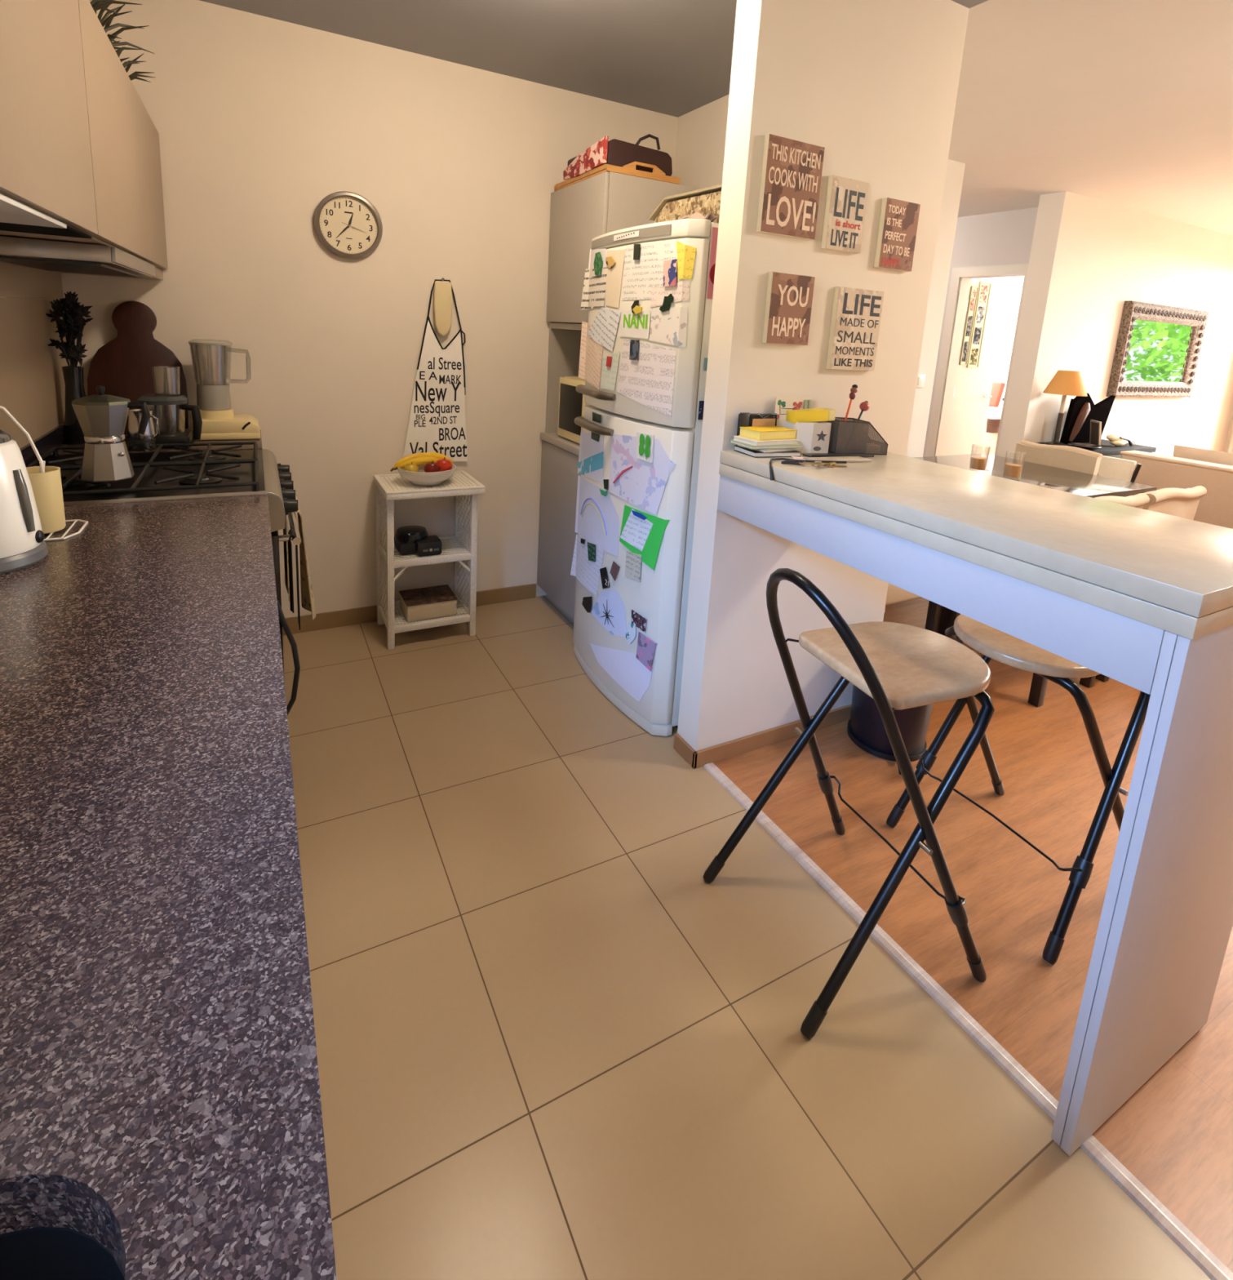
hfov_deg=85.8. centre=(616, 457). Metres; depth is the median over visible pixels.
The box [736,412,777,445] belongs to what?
rack
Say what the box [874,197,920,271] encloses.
wall plaque
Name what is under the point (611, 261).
magnet
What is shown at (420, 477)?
fruit bowl
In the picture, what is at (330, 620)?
baseboard
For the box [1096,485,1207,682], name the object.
dining chair
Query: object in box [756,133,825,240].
wall plaque
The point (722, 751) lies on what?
baseboard
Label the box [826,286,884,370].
wall plaque
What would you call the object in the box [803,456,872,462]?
leaflet
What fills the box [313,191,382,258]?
wall clock
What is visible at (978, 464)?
glass
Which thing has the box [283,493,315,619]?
kitchen towel
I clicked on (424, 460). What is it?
banana
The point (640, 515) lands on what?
magnet
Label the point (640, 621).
magnet
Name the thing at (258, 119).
wall
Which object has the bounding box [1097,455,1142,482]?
chair
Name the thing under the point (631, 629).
magnet
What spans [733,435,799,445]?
paper pad
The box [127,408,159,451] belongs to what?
milk jug
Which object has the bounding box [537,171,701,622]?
tall cabinet
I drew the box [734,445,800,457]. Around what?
notebook
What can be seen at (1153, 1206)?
trim
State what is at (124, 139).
upper cabinet
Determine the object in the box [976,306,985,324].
photo
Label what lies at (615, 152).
shopping bag
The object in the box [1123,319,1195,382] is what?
mirror glass
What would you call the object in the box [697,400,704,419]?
magnet
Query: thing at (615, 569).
magnet
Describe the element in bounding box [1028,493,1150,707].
dining chair
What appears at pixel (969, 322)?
photo
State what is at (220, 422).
blender
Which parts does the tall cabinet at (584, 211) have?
door, door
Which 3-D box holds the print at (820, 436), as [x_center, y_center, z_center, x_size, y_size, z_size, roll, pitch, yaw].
[0.611,-0.051,1.986,0.041,0.064,0.001,0,11,-15]
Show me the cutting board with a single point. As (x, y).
(123, 364)
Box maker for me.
[394,525,441,556]
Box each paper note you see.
[570,534,604,595]
[578,321,603,389]
[580,266,607,309]
[586,306,621,351]
[588,248,606,269]
[590,643,653,702]
[600,351,620,390]
[605,249,625,307]
[617,337,676,416]
[619,310,651,338]
[620,509,653,551]
[622,240,675,300]
[650,281,689,307]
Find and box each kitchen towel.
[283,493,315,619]
[288,528,300,630]
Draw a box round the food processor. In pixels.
[136,365,202,448]
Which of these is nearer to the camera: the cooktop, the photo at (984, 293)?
the cooktop
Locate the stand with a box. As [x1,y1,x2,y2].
[373,470,485,649]
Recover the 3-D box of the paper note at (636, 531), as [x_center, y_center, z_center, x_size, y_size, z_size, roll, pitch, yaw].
[0.066,0.247,2.279,0.003,0.133,0.178,-4,13,-36]
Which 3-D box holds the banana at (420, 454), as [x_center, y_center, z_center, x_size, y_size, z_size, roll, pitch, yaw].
[-0.850,0.017,2.831,0.221,0.078,0.050,-6,14,-41]
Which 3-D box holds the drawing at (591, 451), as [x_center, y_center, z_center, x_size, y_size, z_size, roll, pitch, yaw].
[-0.099,-0.010,2.582,0.008,0.209,0.288,-1,12,-21]
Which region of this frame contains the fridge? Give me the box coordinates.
[573,218,719,736]
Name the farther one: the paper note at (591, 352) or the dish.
the dish
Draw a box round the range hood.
[0,235,155,277]
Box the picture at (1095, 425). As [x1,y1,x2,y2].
[1091,422,1098,444]
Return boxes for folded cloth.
[680,211,718,222]
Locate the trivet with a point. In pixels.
(75, 521)
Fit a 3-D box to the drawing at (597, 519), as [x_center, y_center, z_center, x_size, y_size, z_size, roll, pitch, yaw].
[-0.084,0.227,2.558,0.019,0.260,0.432,-1,12,-24]
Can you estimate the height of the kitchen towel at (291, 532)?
0.289 m
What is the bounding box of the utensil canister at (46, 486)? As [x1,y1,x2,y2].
[26,460,66,533]
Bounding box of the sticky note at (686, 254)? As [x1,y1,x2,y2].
[676,240,697,279]
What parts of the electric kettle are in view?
lid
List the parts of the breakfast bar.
panel, panel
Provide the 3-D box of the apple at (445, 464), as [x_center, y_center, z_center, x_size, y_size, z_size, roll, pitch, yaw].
[-0.739,0.034,2.837,0.071,0.073,0.071,-3,12,-28]
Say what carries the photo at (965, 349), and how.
attached to the photo collage at (975, 290)
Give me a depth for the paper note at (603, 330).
2.40 m
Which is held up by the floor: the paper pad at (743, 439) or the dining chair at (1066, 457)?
the dining chair at (1066, 457)
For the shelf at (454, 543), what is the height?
0.030 m
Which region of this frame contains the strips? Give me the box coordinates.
[803,400,812,408]
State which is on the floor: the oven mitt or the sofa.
the sofa
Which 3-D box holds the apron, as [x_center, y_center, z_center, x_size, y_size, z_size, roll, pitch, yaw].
[-0.810,-0.381,2.966,0.298,0.822,0.034,-3,12,-29]
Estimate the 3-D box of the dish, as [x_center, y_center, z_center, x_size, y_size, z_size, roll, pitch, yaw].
[3.155,-0.070,4.467,0.229,0.028,0.176,-3,12,-28]
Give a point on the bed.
(990, 439)
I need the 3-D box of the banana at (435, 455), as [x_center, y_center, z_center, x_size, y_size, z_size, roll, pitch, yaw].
[-0.806,0.012,2.882,0.191,0.073,0.043,1,11,-11]
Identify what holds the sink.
in the countertop at (161, 1103)
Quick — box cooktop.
[35,449,266,506]
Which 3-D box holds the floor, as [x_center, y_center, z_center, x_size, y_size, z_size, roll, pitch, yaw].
[2.306,0.891,3.551,8.900,0.060,8.350,-3,12,-28]
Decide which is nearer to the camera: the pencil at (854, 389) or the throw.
the pencil at (854, 389)
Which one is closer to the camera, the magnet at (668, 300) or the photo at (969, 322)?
the magnet at (668, 300)
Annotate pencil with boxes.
[836,384,857,448]
[846,400,870,448]
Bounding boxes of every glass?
[969,444,991,472]
[1003,450,1026,479]
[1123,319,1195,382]
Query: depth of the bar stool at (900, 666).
1.42 m
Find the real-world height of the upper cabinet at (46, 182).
0.480 m
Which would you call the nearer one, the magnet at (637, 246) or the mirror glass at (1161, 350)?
the magnet at (637, 246)
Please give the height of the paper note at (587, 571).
0.236 m
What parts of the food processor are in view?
lid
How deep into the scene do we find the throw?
6.91 m
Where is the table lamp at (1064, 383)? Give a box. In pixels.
[1043,369,1087,445]
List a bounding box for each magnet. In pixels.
[582,596,591,613]
[587,542,595,561]
[591,431,599,441]
[592,412,600,422]
[593,252,603,275]
[600,488,608,496]
[600,567,609,588]
[603,479,608,489]
[605,256,616,268]
[606,355,612,367]
[609,561,619,580]
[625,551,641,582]
[626,622,635,643]
[629,339,639,359]
[631,300,639,313]
[631,510,647,519]
[631,609,647,632]
[632,305,642,314]
[633,244,640,259]
[635,431,654,462]
[635,631,657,671]
[659,293,674,312]
[663,258,677,286]
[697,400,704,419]
[703,357,707,370]
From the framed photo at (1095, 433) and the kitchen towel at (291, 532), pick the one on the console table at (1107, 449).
the framed photo at (1095, 433)
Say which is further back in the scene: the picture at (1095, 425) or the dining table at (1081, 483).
the picture at (1095, 425)
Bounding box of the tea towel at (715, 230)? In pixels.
[706,226,718,298]
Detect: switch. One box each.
[35,529,44,542]
[241,421,250,430]
[916,374,925,387]
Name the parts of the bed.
mattress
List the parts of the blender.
lid, motor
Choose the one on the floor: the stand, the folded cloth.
the stand
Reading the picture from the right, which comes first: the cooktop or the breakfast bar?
the breakfast bar
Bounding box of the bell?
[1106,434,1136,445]
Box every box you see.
[399,584,457,622]
[784,418,831,453]
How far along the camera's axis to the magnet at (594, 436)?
2.50 m
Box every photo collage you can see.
[959,285,979,364]
[966,281,991,368]
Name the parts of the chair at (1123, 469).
leg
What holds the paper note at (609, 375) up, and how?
attached to the fridge
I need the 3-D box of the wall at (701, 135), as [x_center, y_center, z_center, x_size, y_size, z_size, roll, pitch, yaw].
[0.617,-0.372,2.977,0.125,2.440,1.368,-3,12,-28]
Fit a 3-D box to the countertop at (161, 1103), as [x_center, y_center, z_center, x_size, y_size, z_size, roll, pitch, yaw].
[-0.770,0.265,0.850,0.605,0.103,3.954,-3,12,-28]
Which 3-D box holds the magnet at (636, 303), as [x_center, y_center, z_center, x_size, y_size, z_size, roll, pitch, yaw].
[0.061,-0.498,2.203,0.003,0.046,0.040,-4,13,-32]
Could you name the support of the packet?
on the box at (813, 437)
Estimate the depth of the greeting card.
2.03 m
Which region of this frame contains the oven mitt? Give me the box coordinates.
[434,281,452,335]
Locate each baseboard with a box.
[282,583,536,635]
[673,703,851,768]
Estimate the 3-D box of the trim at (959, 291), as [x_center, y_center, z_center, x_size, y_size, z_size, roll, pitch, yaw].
[2.917,-0.489,5.365,0.134,2.040,0.681,-3,12,-28]
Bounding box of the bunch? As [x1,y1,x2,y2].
[799,462,847,466]
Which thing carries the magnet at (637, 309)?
attached to the fridge
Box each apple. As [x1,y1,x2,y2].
[424,460,439,472]
[436,457,452,471]
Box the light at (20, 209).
[0,194,66,228]
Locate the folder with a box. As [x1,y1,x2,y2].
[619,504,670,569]
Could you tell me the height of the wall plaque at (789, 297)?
0.203 m
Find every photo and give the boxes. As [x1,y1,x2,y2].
[961,341,968,361]
[965,315,973,336]
[969,289,976,311]
[969,348,978,364]
[973,327,982,344]
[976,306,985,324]
[979,284,988,302]
[1089,419,1102,445]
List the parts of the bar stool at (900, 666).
leg frame, arch frame, seat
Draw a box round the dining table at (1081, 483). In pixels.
[913,453,1157,644]
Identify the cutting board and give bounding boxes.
[87,301,188,435]
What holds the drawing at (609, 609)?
attached to the fridge
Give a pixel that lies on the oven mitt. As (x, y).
(442, 290)
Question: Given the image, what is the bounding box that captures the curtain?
[1226,426,1232,453]
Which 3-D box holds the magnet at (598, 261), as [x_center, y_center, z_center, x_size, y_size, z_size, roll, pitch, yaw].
[-0.069,-0.715,2.449,0.004,0.082,0.097,-1,11,-20]
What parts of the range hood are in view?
rail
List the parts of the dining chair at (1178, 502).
leg, backrest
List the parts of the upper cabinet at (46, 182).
underside panel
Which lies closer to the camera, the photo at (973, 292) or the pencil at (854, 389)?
the pencil at (854, 389)
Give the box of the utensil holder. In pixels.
[45,291,93,444]
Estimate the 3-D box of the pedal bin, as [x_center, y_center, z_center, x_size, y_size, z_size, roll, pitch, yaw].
[0.984,0.823,2.318,0.284,0.381,0.327,-3,12,-28]
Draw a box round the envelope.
[751,418,775,426]
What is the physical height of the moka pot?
0.236 m
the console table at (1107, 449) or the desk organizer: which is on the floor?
the console table at (1107, 449)
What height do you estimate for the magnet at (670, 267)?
0.081 m
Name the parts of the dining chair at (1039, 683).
leg, leg, backrest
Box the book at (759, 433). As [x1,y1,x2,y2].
[738,426,797,440]
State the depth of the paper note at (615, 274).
2.32 m
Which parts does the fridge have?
handle, handle, door, door, panel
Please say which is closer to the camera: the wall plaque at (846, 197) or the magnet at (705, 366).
the wall plaque at (846, 197)
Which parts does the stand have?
leg, leg, leg, leg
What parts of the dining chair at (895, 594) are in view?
seat, leg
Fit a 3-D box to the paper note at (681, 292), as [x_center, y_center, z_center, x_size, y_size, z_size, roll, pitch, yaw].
[0.162,-0.508,2.075,0.016,0.079,0.162,-7,15,-44]
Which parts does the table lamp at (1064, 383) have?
stem, stem, lamp shade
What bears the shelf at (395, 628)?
attached to the stand
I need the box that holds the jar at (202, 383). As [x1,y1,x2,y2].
[189,343,251,385]
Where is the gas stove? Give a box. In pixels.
[25,441,301,683]
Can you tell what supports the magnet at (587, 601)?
attached to the fridge
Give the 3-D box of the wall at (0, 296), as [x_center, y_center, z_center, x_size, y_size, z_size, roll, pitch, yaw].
[-0.742,0.117,-0.009,0.150,2.440,5.406,-3,12,-28]
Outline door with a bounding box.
[944,280,1008,455]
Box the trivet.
[43,519,88,541]
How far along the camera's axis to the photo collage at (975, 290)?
5.55 m
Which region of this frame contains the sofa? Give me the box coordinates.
[1120,450,1232,528]
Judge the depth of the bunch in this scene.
1.77 m
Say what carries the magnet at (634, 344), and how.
attached to the fridge
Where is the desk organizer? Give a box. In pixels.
[825,417,888,454]
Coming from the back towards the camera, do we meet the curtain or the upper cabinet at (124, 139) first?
the curtain
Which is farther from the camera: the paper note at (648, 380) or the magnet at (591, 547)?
the magnet at (591, 547)
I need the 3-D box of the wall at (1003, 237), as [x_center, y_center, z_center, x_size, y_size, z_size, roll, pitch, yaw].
[2.450,-0.881,6.211,0.120,2.440,3.035,-3,12,-28]
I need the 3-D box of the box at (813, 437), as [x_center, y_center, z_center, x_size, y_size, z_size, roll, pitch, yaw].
[0.577,-0.065,2.014,0.112,0.092,0.076,0,11,-15]
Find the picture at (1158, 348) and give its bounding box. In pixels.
[1106,301,1209,397]
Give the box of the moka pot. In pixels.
[71,385,150,482]
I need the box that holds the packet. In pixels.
[786,407,835,423]
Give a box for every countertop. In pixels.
[0,422,337,1279]
[42,429,262,460]
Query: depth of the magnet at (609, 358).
2.37 m
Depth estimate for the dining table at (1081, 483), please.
3.51 m
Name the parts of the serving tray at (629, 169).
rail, handle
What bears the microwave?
on the tall cabinet at (584, 211)
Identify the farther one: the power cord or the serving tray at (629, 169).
the serving tray at (629, 169)
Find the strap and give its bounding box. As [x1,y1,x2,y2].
[769,457,847,480]
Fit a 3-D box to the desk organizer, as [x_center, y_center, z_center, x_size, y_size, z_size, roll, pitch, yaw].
[0.737,-0.068,2.052,0.178,0.103,0.094,1,11,-13]
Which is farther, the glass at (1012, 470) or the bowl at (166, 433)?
the glass at (1012, 470)
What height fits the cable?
0.251 m
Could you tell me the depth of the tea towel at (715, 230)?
2.02 m
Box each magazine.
[729,440,801,449]
[737,445,803,453]
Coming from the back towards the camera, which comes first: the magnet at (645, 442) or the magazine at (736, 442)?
the magnet at (645, 442)
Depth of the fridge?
2.23 m
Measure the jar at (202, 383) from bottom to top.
0.144 m
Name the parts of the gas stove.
burner, burner, burner, burner, control panel, oven door, knob, knob, knob, knob, handle, knob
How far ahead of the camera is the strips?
2.06 m
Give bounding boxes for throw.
[986,418,1000,433]
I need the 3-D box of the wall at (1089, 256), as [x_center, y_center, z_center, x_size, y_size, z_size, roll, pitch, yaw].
[3.157,-0.573,4.807,6.095,2.440,0.165,-3,12,-28]
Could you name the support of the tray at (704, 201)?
on the fridge
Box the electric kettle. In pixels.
[0,429,48,573]
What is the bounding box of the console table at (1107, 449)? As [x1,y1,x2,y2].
[1035,439,1156,458]
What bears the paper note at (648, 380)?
attached to the fridge
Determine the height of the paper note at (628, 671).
0.165 m
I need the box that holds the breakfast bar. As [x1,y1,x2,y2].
[717,445,1232,1155]
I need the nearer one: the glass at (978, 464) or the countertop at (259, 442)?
the countertop at (259, 442)
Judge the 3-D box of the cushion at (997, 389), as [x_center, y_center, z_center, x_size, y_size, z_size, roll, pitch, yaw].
[4.025,-0.681,7.113,0.113,0.265,0.210,-3,12,-28]
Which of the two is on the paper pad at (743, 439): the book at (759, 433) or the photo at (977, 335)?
the book at (759, 433)
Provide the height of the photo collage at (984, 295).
0.711 m
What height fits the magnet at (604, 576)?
0.089 m
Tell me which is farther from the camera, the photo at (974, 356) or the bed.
the bed
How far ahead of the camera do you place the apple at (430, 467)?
2.76 m
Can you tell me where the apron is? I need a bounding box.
[403,277,467,462]
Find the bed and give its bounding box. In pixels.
[981,402,1003,455]
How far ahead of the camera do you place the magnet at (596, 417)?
2.49 m
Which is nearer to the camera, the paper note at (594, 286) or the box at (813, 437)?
the box at (813, 437)
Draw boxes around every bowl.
[140,403,202,439]
[398,463,456,485]
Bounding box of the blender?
[188,339,260,440]
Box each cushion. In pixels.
[989,381,1005,407]
[1173,444,1232,466]
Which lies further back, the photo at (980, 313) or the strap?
the photo at (980, 313)
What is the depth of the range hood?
1.49 m
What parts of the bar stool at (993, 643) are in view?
seat, leg frame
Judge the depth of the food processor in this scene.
2.24 m
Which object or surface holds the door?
in the wall at (1003, 237)
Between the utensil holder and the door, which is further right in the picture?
the door
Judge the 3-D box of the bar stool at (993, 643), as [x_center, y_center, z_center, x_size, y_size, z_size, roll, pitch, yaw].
[1.107,0.672,1.742,0.531,0.916,0.489,-2,12,-26]
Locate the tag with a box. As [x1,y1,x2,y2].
[791,456,805,460]
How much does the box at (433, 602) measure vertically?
0.078 m
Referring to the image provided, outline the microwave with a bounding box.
[557,376,589,444]
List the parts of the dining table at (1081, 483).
leg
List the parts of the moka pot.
lid, knob, handle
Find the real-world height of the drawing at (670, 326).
0.118 m
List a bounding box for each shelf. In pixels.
[377,534,471,568]
[378,594,470,633]
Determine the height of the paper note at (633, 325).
0.092 m
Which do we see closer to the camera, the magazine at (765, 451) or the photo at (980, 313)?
the magazine at (765, 451)
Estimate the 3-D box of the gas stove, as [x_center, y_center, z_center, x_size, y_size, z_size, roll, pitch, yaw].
[-1.326,0.470,1.999,0.664,0.934,0.645,-3,12,-28]
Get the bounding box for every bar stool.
[703,568,995,1039]
[886,613,1151,964]
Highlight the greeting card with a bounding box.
[774,396,812,426]
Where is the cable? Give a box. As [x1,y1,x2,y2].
[0,405,44,472]
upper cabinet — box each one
[0,0,97,239]
[0,0,168,279]
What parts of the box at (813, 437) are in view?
grey panel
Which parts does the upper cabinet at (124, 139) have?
door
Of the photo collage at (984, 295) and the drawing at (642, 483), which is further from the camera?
the photo collage at (984, 295)
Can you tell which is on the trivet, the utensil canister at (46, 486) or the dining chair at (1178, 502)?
the utensil canister at (46, 486)
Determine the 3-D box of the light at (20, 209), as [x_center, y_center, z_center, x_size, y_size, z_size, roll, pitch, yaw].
[-0.964,-0.346,0.870,0.293,0.008,0.465,-3,12,-28]
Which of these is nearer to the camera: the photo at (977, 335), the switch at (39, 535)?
the switch at (39, 535)
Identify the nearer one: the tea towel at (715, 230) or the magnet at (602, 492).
the tea towel at (715, 230)
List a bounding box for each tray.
[554,161,680,191]
[648,184,722,223]
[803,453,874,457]
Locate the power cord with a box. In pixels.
[277,600,300,715]
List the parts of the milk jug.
handle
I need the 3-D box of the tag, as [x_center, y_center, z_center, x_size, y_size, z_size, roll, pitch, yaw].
[0.524,0.003,1.879,0.050,0.003,0.035,3,11,1]
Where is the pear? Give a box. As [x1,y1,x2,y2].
[404,462,418,471]
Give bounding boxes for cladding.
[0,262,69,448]
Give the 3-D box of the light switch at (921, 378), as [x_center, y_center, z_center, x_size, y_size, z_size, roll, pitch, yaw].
[1.831,-0.460,3.998,0.080,0.080,0.014,-3,12,-28]
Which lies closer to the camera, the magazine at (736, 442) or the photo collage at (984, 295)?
the magazine at (736, 442)
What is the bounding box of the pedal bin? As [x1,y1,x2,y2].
[847,684,933,774]
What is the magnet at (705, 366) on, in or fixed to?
attached to the fridge
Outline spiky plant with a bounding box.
[89,0,154,82]
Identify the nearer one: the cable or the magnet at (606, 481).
the cable
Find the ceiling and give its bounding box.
[199,0,1232,235]
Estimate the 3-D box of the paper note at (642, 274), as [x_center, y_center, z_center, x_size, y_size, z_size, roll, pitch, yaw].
[0.100,-0.603,2.151,0.007,0.182,0.276,-4,13,-34]
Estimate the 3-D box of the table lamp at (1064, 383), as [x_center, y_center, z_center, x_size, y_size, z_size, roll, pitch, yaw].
[3.049,-0.336,4.536,0.256,0.511,0.256,-3,12,-28]
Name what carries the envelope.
in the rack
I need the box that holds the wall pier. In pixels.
[677,0,969,751]
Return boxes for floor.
[282,595,1232,1279]
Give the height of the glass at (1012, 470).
0.140 m
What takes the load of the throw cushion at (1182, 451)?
on the sofa
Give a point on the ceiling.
(1129, 104)
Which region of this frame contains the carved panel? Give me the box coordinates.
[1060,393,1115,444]
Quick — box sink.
[0,1226,124,1279]
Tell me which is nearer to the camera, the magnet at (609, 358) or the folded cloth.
the folded cloth
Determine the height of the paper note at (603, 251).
0.092 m
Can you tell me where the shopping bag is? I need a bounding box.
[563,133,672,179]
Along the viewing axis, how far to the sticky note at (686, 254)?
2.01 m
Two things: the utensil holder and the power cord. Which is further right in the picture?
the power cord
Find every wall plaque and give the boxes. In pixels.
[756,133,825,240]
[762,271,815,345]
[821,174,869,253]
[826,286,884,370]
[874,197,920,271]
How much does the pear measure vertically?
0.061 m
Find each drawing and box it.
[575,475,618,555]
[577,432,604,483]
[591,589,626,636]
[608,434,675,514]
[648,307,688,346]
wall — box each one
[0,296,60,466]
[61,0,678,617]
[674,93,729,188]
[906,159,1232,458]
[923,207,1038,457]
[971,275,1232,452]
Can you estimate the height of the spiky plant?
0.121 m
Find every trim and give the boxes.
[703,762,1232,1279]
[924,263,1029,457]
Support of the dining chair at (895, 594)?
on the floor
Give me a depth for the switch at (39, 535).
1.21 m
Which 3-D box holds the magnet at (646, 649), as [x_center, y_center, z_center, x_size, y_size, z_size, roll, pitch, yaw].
[0.101,0.668,2.278,0.007,0.114,0.093,-6,14,-41]
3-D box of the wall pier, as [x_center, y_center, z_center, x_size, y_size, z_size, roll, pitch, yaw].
[0.659,-0.217,2.176,0.823,2.440,0.109,-3,12,-28]
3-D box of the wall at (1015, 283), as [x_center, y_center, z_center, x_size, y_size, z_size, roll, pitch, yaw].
[6.223,-0.509,5.395,0.150,2.440,8.350,-3,12,-28]
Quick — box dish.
[1068,442,1102,450]
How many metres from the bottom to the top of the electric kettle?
0.248 m
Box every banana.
[390,452,432,471]
[394,456,439,470]
[426,452,453,464]
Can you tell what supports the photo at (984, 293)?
attached to the photo collage at (984, 295)
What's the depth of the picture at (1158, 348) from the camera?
5.22 m
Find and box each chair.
[884,582,942,633]
[1013,440,1102,475]
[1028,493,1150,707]
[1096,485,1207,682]
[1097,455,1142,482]
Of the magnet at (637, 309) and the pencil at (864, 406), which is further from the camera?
the magnet at (637, 309)
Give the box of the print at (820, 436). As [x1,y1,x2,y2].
[813,430,826,450]
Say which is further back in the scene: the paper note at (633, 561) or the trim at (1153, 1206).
the paper note at (633, 561)

